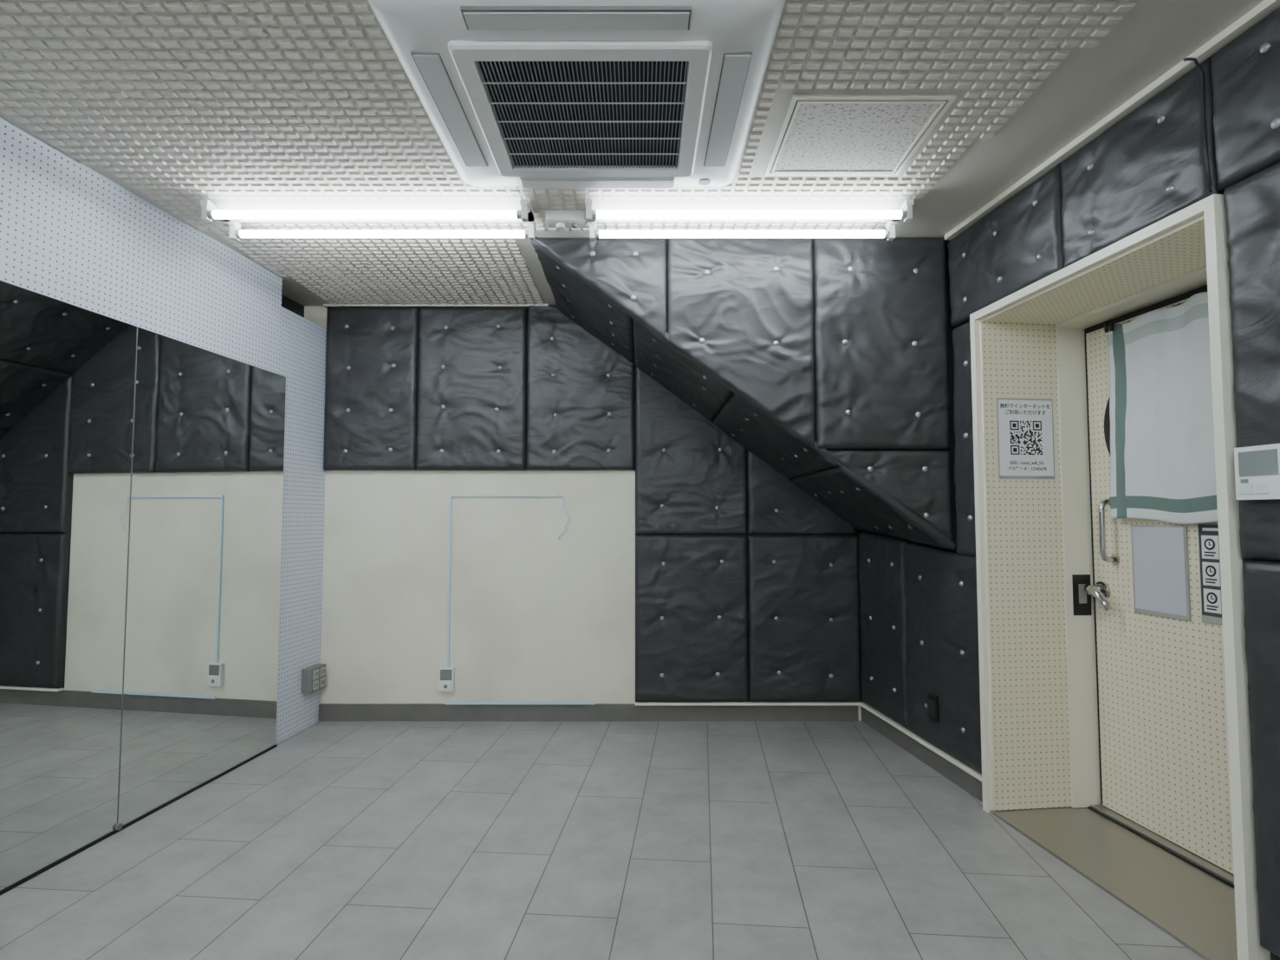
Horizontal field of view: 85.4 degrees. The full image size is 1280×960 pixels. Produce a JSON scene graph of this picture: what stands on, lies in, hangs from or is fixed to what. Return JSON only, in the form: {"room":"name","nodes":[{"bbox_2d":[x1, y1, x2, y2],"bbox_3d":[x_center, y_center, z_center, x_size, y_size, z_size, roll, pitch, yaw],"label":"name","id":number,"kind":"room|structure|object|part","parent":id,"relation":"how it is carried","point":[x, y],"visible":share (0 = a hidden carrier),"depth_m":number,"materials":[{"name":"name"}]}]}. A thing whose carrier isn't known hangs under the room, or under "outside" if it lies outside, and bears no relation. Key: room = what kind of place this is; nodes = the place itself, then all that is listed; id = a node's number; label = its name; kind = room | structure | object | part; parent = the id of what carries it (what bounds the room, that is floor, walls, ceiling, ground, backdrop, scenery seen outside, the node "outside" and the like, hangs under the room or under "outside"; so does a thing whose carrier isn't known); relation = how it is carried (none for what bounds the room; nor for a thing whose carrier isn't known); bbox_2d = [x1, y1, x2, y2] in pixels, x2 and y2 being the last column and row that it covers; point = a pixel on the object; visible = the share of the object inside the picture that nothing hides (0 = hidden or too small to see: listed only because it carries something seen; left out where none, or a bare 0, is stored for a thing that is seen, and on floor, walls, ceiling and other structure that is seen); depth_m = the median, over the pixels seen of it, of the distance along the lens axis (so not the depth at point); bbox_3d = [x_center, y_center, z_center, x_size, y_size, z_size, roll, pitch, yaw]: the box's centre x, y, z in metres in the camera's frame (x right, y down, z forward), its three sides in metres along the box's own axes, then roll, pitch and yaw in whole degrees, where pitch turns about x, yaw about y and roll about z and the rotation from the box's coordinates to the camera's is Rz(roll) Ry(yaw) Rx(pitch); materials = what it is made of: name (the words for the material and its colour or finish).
{"room":"music room","nodes":[
{"label":"music room","id":0,"kind":"room"},
{"bbox_2d":[0,116,282,374],"bbox_3d":[-2.220,-0.006,0.719,0.025,2.510,5.992,0,-3,5],"label":"wall panel","id":1,"kind":"object","parent":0,"point":[69,233],"visible":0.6,"depth_m":2.72,"materials":[{"name":"white metal"}]},
{"bbox_2d":[0,279,136,890],"bbox_3d":[-2.065,0.337,2.227,0.012,1.963,1.000,0,-3,5],"label":"wall mirror","id":2,"kind":"object","parent":1,"relation":"attached to","point":[68,370],"visible":1,"depth_m":2.44,"materials":[{"name":"grey mirror"}]},
{"bbox_2d":[116,326,285,825],"bbox_3d":[-1.976,0.392,3.225,0.012,1.963,1.000,0,-3,5],"label":"wall mirror","id":3,"kind":"object","parent":1,"relation":"attached to","point":[201,639],"visible":1,"depth_m":3.11,"materials":[{"name":"grey mirror"}]},
{"bbox_2d":[115,823,122,830],"bbox_3d":[-2.009,1.337,2.672,0.010,0.024,0.024,0,-3,5],"label":"mirror clip","id":4,"kind":"object","parent":3,"relation":"attached to","point":[119,826],"visible":1,"depth_m":2.67,"materials":[{"name":"grey plastic"}]},
{"bbox_2d":[281,294,304,318],"bbox_3d":[-2.400,0.011,1.040,0.100,2.510,6.800,0,-3,5],"label":"wall","id":5,"kind":"structure","parent":0,"point":[287,303],"depth_m":4.15,"materials":[{"name":"black paint"}]},
{"bbox_2d":[304,305,863,721],"bbox_3d":[-0.200,0.186,4.260,5.400,2.510,0.126,0,-3,0],"label":"wall","id":6,"kind":"structure","parent":0,"point":[536,614],"depth_m":4.18,"materials":[{"name":"beige paint"}]},
{"bbox_2d":[275,306,326,743],"bbox_3d":[-1.948,0.244,3.950,0.025,2.360,0.506,0,-3,5],"label":"wall panel","id":7,"kind":"object","parent":6,"relation":"attached to","point":[302,349],"visible":0.64,"depth_m":3.96,"materials":[{"name":"white metal"}]},
{"bbox_2d":[300,663,326,693],"bbox_3d":[-1.891,1.152,4.027,0.066,0.135,0.155,0,-3,5],"label":"electrical outlet","id":8,"kind":"object","parent":7,"relation":"attached to","point":[313,677],"visible":1,"depth_m":3.98,"materials":[{"name":"grey plastic"}]},
{"bbox_2d":[323,306,418,470],"bbox_3d":[-1.633,-0.559,4.211,0.557,1.000,0.053,0,-3,0],"label":"wall panel","id":9,"kind":"object","parent":6,"relation":"attached to","point":[370,418],"visible":1,"depth_m":4.19,"materials":[{"name":"black leather"}]},
{"bbox_2d":[323,304,548,307],"bbox_3d":[-1.245,-1.066,4.242,1.370,0.013,0.043,0,-3,0],"label":"trim","id":10,"kind":"structure","parent":6,"relation":"attached to","point":[324,305],"depth_m":4.22,"materials":[{"name":"beige paint"}]},
{"bbox_2d":[438,667,454,692],"bbox_3d":[-1.153,1.190,4.129,0.090,0.140,0.040,0,-3,0],"label":"outlet box","id":11,"kind":"object","parent":6,"relation":"attached to","point":[446,676],"visible":1,"depth_m":4.12,"materials":[{"name":"white plastic"}]},
{"bbox_2d":[415,306,527,470],"bbox_3d":[-1.020,-0.559,4.210,0.663,1.000,0.054,0,-3,0],"label":"wall panel","id":12,"kind":"object","parent":6,"relation":"attached to","point":[471,390],"visible":1,"depth_m":4.20,"materials":[{"name":"black leather"}]},
{"bbox_2d":[446,494,558,668],"bbox_3d":[-0.824,0.604,4.173,0.667,1.035,0.012,0,-3,0],"label":"duct","id":13,"kind":"object","parent":6,"relation":"attached to","point":[450,496],"visible":1,"depth_m":4.18,"materials":[{"name":"blue plastic"}]},
{"bbox_2d":[558,494,569,539],"bbox_3d":[-0.460,0.224,4.181,0.073,0.267,0.014,-1,-3,12],"label":"loose cable","id":14,"kind":"object","parent":13,"relation":"hanging from","point":[559,495],"visible":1,"depth_m":4.18,"materials":[{"name":"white plastic"}]},
{"bbox_2d":[444,701,595,704],"bbox_3d":[-0.713,1.325,4.122,0.891,0.017,0.012,0,-3,0],"label":"duct","id":15,"kind":"object","parent":6,"relation":"attached to","point":[445,702],"visible":1,"depth_m":4.12,"materials":[{"name":"blue plastic"}]},
{"bbox_2d":[526,305,635,470],"bbox_3d":[-0.359,-0.561,4.211,0.656,1.001,0.052,0,-3,0],"label":"wall panel","id":16,"kind":"object","parent":6,"relation":"attached to","point":[581,391],"visible":0.99,"depth_m":4.19,"materials":[{"name":"black leather"}]},
{"bbox_2d":[318,703,858,721],"bbox_3d":[-0.305,1.385,4.132,3.210,0.100,0.012,0,-3,0],"label":"baseboard","id":17,"kind":"structure","parent":6,"relation":"attached to","point":[327,711],"depth_m":4.13,"materials":[{"name":"dark gray vinyl plastic"}]},
{"bbox_2d":[635,365,747,534],"bbox_3d":[0.308,-0.193,4.192,0.675,1.044,0.051,0,-3,0],"label":"wall panel","id":18,"kind":"object","parent":6,"relation":"attached to","point":[691,475],"visible":0.98,"depth_m":4.17,"materials":[{"name":"black leather"}]},
{"bbox_2d":[635,534,748,701],"bbox_3d":[0.308,0.822,4.135,0.675,0.987,0.055,0,-3,0],"label":"wall panel","id":19,"kind":"object","parent":6,"relation":"attached to","point":[691,618],"visible":1,"depth_m":4.12,"materials":[{"name":"black leather"}]},
{"bbox_2d":[635,701,862,705],"bbox_3d":[0.645,1.326,4.114,1.350,0.015,0.040,0,-3,0],"label":"trim","id":20,"kind":"structure","parent":6,"relation":"attached to","point":[636,703],"depth_m":4.09,"materials":[{"name":"beige paint"}]},
{"bbox_2d":[747,449,856,534],"bbox_3d":[0.974,0.058,4.178,0.652,0.539,0.052,0,-3,0],"label":"wall panel","id":21,"kind":"object","parent":6,"relation":"attached to","point":[776,505],"visible":0.92,"depth_m":4.16,"materials":[{"name":"black leather"}]},
{"bbox_2d":[747,534,861,701],"bbox_3d":[0.981,0.822,4.135,0.666,0.987,0.055,0,-3,0],"label":"wall panel","id":22,"kind":"object","parent":6,"relation":"attached to","point":[803,590],"visible":1,"depth_m":4.12,"materials":[{"name":"black leather"}]},
{"bbox_2d":[0,721,1204,959],"bbox_3d":[-0.200,1.318,1.030,5.400,0.100,6.800,0,-3,0],"label":"floor","id":23,"kind":"structure","parent":0,"point":[341,840],"depth_m":2.44,"materials":[{"name":"tile"}]},
{"bbox_2d":[0,744,276,896],"bbox_3d":[-2.063,1.324,2.171,0.017,0.011,3.010,0,-3,5],"label":"trim","id":24,"kind":"structure","parent":23,"relation":"on","point":[46,868],"depth_m":2.69,"materials":[{"name":"black rubber"}]},
{"bbox_2d":[990,804,1237,959],"bbox_3d":[1.752,1.328,2.350,0.628,0.022,1.113,0,-3,0],"label":"threshold","id":25,"kind":"object","parent":23,"relation":"on","point":[1191,899],"depth_m":2.36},
{"bbox_2d":[0,0,1264,305],"bbox_3d":[-0.200,-1.285,1.171,5.400,0.108,6.800,0,-3,0],"label":"ceiling","id":26,"kind":"structure","parent":0,"point":[178,104],"depth_m":2.18,"materials":[{"name":"paint"}]},
{"bbox_2d":[200,198,536,240],"bbox_3d":[-1.105,-1.093,2.888,1.310,0.105,0.230,0,-3,0],"label":"fluorescent ceiling light","id":27,"kind":"object","parent":26,"relation":"attached to","point":[231,211],"visible":1,"depth_m":2.84,"materials":[{"name":"white glass"}]},
{"bbox_2d":[545,209,586,230],"bbox_3d":[-0.315,-1.109,2.969,0.170,0.065,0.090,0,-3,0],"label":"junction box","id":28,"kind":"object","parent":26,"relation":"attached to","point":[560,219],"depth_m":2.93,"materials":[{"name":"white plastic"}]},
{"bbox_2d":[367,0,785,188],"bbox_3d":[-0.158,-1.150,2.173,1.040,0.064,1.000,0,-3,0],"label":"air conditioner","id":29,"kind":"object","parent":26,"relation":"attached to","point":[526,94],"depth_m":1.99,"materials":[{"name":"white plastic"}]},
{"bbox_2d":[584,198,913,240],"bbox_3d":[0.438,-1.093,2.888,1.315,0.105,0.230,0,-3,0],"label":"fluorescent ceiling light","id":30,"kind":"object","parent":26,"relation":"attached to","point":[891,211],"visible":1,"depth_m":2.84,"materials":[{"name":"white glass"}]},
{"bbox_2d":[764,94,956,175],"bbox_3d":[0.722,-1.169,2.379,0.505,0.009,0.491,0,-3,0],"label":"access hatch","id":31,"kind":"object","parent":26,"relation":"in","point":[819,134],"depth_m":2.34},
{"bbox_2d":[1182,57,1212,192],"bbox_3d":[1.544,-0.989,1.922,0.022,0.404,0.052,2,-4,-36],"label":"hanging cable","id":32,"kind":"object","parent":26,"relation":"hanging from","point":[1202,74],"visible":1,"depth_m":1.91,"materials":[{"name":"black rubber"}]},
{"bbox_2d":[714,240,956,548],"bbox_3d":[0.490,-0.377,3.724,1.939,1.445,1.017,0,-3,0],"label":"wall","id":33,"kind":"structure","parent":0,"point":[949,310],"depth_m":3.22,"materials":[{"name":"black paint"}]},
{"bbox_2d":[531,236,634,363],"bbox_3d":[-0.262,-0.920,3.728,0.483,0.372,1.055,0,-3,0],"label":"wall panel","id":34,"kind":"object","parent":33,"relation":"attached to","point":[575,298],"visible":0.96,"depth_m":3.60,"materials":[{"name":"black leather"}]},
{"bbox_2d":[531,237,667,342],"bbox_3d":[-0.192,-0.879,3.212,0.633,0.493,0.061,0,-3,0],"label":"wall panel","id":35,"kind":"object","parent":33,"relation":"attached to","point":[632,273],"visible":0.95,"depth_m":3.20,"materials":[{"name":"black leather"}]},
{"bbox_2d":[632,318,733,421],"bbox_3d":[0.209,-0.569,3.709,0.486,0.377,1.055,0,-3,0],"label":"wall panel","id":36,"kind":"object","parent":33,"relation":"attached to","point":[682,377],"visible":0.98,"depth_m":3.60,"materials":[{"name":"black leather"}]},
{"bbox_2d":[667,238,815,452],"bbox_3d":[0.465,-0.628,3.191,0.675,0.997,0.075,0,-3,0],"label":"wall panel","id":37,"kind":"object","parent":33,"relation":"attached to","point":[741,309],"visible":1,"depth_m":3.18,"materials":[{"name":"black leather"}]},
{"bbox_2d":[713,393,841,479],"bbox_3d":[0.682,-0.218,3.690,0.486,0.374,1.055,0,-3,0],"label":"wall panel","id":38,"kind":"object","parent":33,"relation":"attached to","point":[738,419],"visible":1,"depth_m":3.58,"materials":[{"name":"black leather"}]},
{"bbox_2d":[812,237,950,449],"bbox_3d":[1.111,-0.632,3.192,0.613,0.986,0.074,0,-3,0],"label":"wall panel","id":39,"kind":"object","parent":33,"relation":"attached to","point":[880,333],"visible":1,"depth_m":3.17,"materials":[{"name":"black leather"}]},
{"bbox_2d":[822,449,952,550],"bbox_3d":[1.112,0.091,3.162,0.612,0.456,0.056,0,-3,0],"label":"wall panel","id":40,"kind":"object","parent":33,"relation":"attached to","point":[919,480],"visible":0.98,"depth_m":3.15,"materials":[{"name":"black leather"}]},
{"bbox_2d":[861,327,1279,959],"bbox_3d":[1.959,0.013,1.062,0.510,2.510,6.800,0,-3,-7],"label":"wall","id":41,"kind":"structure","parent":0,"point":[1273,957],"depth_m":3.60,"materials":[{"name":"black paint"}]},
{"bbox_2d":[792,464,956,549],"bbox_3d":[1.172,0.145,3.670,0.519,0.397,1.055,0,-3,0],"label":"wall panel","id":42,"kind":"object","parent":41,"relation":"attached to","point":[847,494],"visible":0.97,"depth_m":3.40,"materials":[{"name":"black leather"}]},
{"bbox_2d":[858,532,908,729],"bbox_3d":[1.350,0.797,3.859,0.052,1.005,0.539,0,-3,-7],"label":"wall panel","id":43,"kind":"object","parent":41,"relation":"attached to","point":[882,607],"visible":0.98,"depth_m":3.81,"materials":[{"name":"black leather"}]},
{"bbox_2d":[860,702,981,781],"bbox_3d":[1.392,1.292,3.498,0.045,0.017,1.222,0,-3,-7],"label":"trim","id":44,"kind":"structure","parent":41,"relation":"attached to","point":[941,753],"depth_m":3.37,"materials":[{"name":"beige paint"}]},
{"bbox_2d":[861,707,982,802],"bbox_3d":[1.402,1.352,3.516,0.020,0.100,1.262,0,-3,-7],"label":"baseboard","id":45,"kind":"structure","parent":41,"relation":"attached to","point":[961,778],"depth_m":3.40,"materials":[{"name":"dark gray vinyl"}]},
{"bbox_2d":[903,541,981,774],"bbox_3d":[1.420,0.785,3.253,0.051,0.965,0.676,0,-3,-7],"label":"wall panel","id":46,"kind":"object","parent":41,"relation":"attached to","point":[940,585],"visible":0.92,"depth_m":3.21,"materials":[{"name":"black leather"}]},
{"bbox_2d":[928,692,938,722],"bbox_3d":[1.391,1.080,3.293,0.015,0.120,0.070,0,-3,-7],"label":"outlet box","id":47,"kind":"object","parent":46,"relation":"attached to","point":[932,699],"visible":1,"depth_m":3.28,"materials":[{"name":"black plastic"}]},
{"bbox_2d":[952,321,976,557],"bbox_3d":[1.447,-0.181,3.062,0.052,1.036,0.185,0,-3,-7],"label":"wall panel","id":48,"kind":"object","parent":41,"relation":"attached to","point":[964,458],"visible":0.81,"depth_m":3.06,"materials":[{"name":"black leather"}]},
{"bbox_2d":[947,162,1064,327],"bbox_3d":[1.476,-0.921,2.839,0.056,0.405,0.713,0,-3,-7],"label":"wall panel","id":49,"kind":"object","parent":41,"relation":"attached to","point":[1018,243],"visible":0.94,"depth_m":2.76,"materials":[{"name":"black leather"}]},
{"bbox_2d":[944,0,1279,240],"bbox_3d":[1.743,-1.263,0.512,0.060,0.022,5.420,0,-3,-7],"label":"trim","id":50,"kind":"structure","parent":41,"relation":"attached to","point":[1265,8],"depth_m":2.15,"materials":[{"name":"beige paint"}]},
{"bbox_2d":[969,194,1270,959],"bbox_3d":[1.746,0.298,2.406,0.522,2.084,1.124,0,-3,-7],"label":"door frame","id":51,"kind":"structure","parent":41,"relation":"attached to","point":[1038,685],"depth_m":2.88,"materials":[{"name":"beige wood"}]},
{"bbox_2d":[996,397,1054,479],"bbox_3d":[1.636,-0.175,2.939,0.255,0.344,0.004,0,-3,-7],"label":"poster","id":52,"kind":"object","parent":51,"relation":"attached to","point":[1025,427],"visible":1,"depth_m":2.94,"materials":[{"name":"white paper"}]},
{"bbox_2d":[1072,574,1091,615],"bbox_3d":[1.859,0.483,2.915,0.080,0.170,0.004,0,-3,-7],"label":"strike plate","id":53,"kind":"object","parent":51,"relation":"attached to","point":[1081,600],"visible":0.96,"depth_m":2.91,"materials":[{"name":"black metal"}]},
{"bbox_2d":[1084,285,1234,874],"bbox_3d":[1.988,0.320,2.431,0.045,1.996,1.010,0,-3,-7],"label":"leaf","id":54,"kind":"object","parent":51,"relation":"attached to","point":[1164,756],"visible":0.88,"depth_m":2.62,"materials":[{"name":"beige"}]},
{"bbox_2d":[1083,497,1119,611],"bbox_3d":[1.877,0.299,2.834,0.084,0.463,0.141,0,-3,-7],"label":"door handle","id":55,"kind":"object","parent":54,"relation":"attached to","point":[1101,591],"depth_m":2.80,"materials":[{"name":"silver metal"}]},
{"bbox_3d":[1.877,0.474,2.826,0.084,0.112,0.147,0,-3,0],"label":"lever handle","id":56,"kind":"part","parent":55,"relation":"part of","materials":[{"name":"silver metal"}]},
{"bbox_3d":[1.891,0.205,2.809,0.069,0.278,0.044,0,-3,0],"label":"pull handle","id":57,"kind":"part","parent":55,"relation":"part of","materials":[{"name":"silver metal"}]},
{"bbox_2d":[1104,397,1110,454],"bbox_3d":[1.943,-0.225,2.603,0.012,0.510,0.510,0,-3,-7],"label":"porthole window","id":58,"kind":"structure","parent":54,"relation":"attached to","point":[1107,419],"depth_m":2.83,"materials":[{"name":"black glass"}]},
{"bbox_2d":[1130,525,1190,621],"bbox_3d":[1.943,0.339,2.593,0.008,0.340,0.240,0,-3,-7],"label":"holder","id":59,"kind":"object","parent":54,"relation":"attached to","point":[1159,553],"visible":1,"depth_m":2.58,"materials":[{"name":"grey plastic"}]},
{"bbox_2d":[1104,292,1217,524],"bbox_3d":[1.934,-0.247,2.484,0.056,0.808,0.674,0,-3,-7],"label":"door curtain","id":60,"kind":"object","parent":54,"relation":"hanging from","point":[1163,467],"visible":0.7,"depth_m":2.54,"materials":[{"name":"white fabric"}]},
{"bbox_3d":[1.934,-0.630,2.505,0.056,0.040,0.674,0,-3,-7],"label":"rod","id":61,"kind":"part","parent":60,"relation":"part of","materials":[{"name":"black metal"}]},
{"bbox_2d":[1197,523,1222,625],"bbox_3d":[1.975,0.318,2.308,0.009,0.345,0.245,0,-3,-7],"label":"information sign","id":62,"kind":"object","parent":54,"relation":"attached to","point":[1207,533],"visible":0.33,"depth_m":2.39,"materials":[{"name":"white paper"}]},
{"bbox_2d":[1060,57,1223,267],"bbox_3d":[1.550,-0.956,2.197,0.055,0.405,0.578,0,-3,-7],"label":"wall panel","id":63,"kind":"object","parent":41,"relation":"attached to","point":[1149,166],"visible":0.92,"depth_m":2.13,"materials":[{"name":"black leather"}]},
{"bbox_2d":[1210,6,1279,192],"bbox_3d":[1.621,-0.999,1.583,0.054,0.385,0.658,0,-3,-7],"label":"wall panel","id":64,"kind":"object","parent":41,"relation":"attached to","point":[1245,72],"visible":0.99,"depth_m":1.80,"materials":[{"name":"black leather"}]},
{"bbox_2d":[1223,161,1279,561],"bbox_3d":[1.621,-0.307,1.534,0.058,0.998,0.636,0,-3,-7],"label":"wall panel","id":65,"kind":"object","parent":41,"relation":"attached to","point":[1252,204],"visible":0.88,"depth_m":1.77,"materials":[{"name":"black leather"}]},
{"bbox_2d":[1234,443,1279,500],"bbox_3d":[1.564,-0.019,1.734,0.035,0.135,0.130,0,-3,-7],"label":"controller","id":66,"kind":"object","parent":65,"relation":"attached to","point":[1257,468],"visible":1,"depth_m":1.74,"materials":[{"name":"white plastic"}]},
{"bbox_2d":[1242,559,1279,957],"bbox_3d":[1.622,0.682,1.480,0.056,0.980,0.636,0,-3,-7],"label":"wall panel","id":67,"kind":"object","parent":41,"relation":"attached to","point":[1261,578],"visible":1,"depth_m":1.74,"materials":[{"name":"black leather"}]}
]}

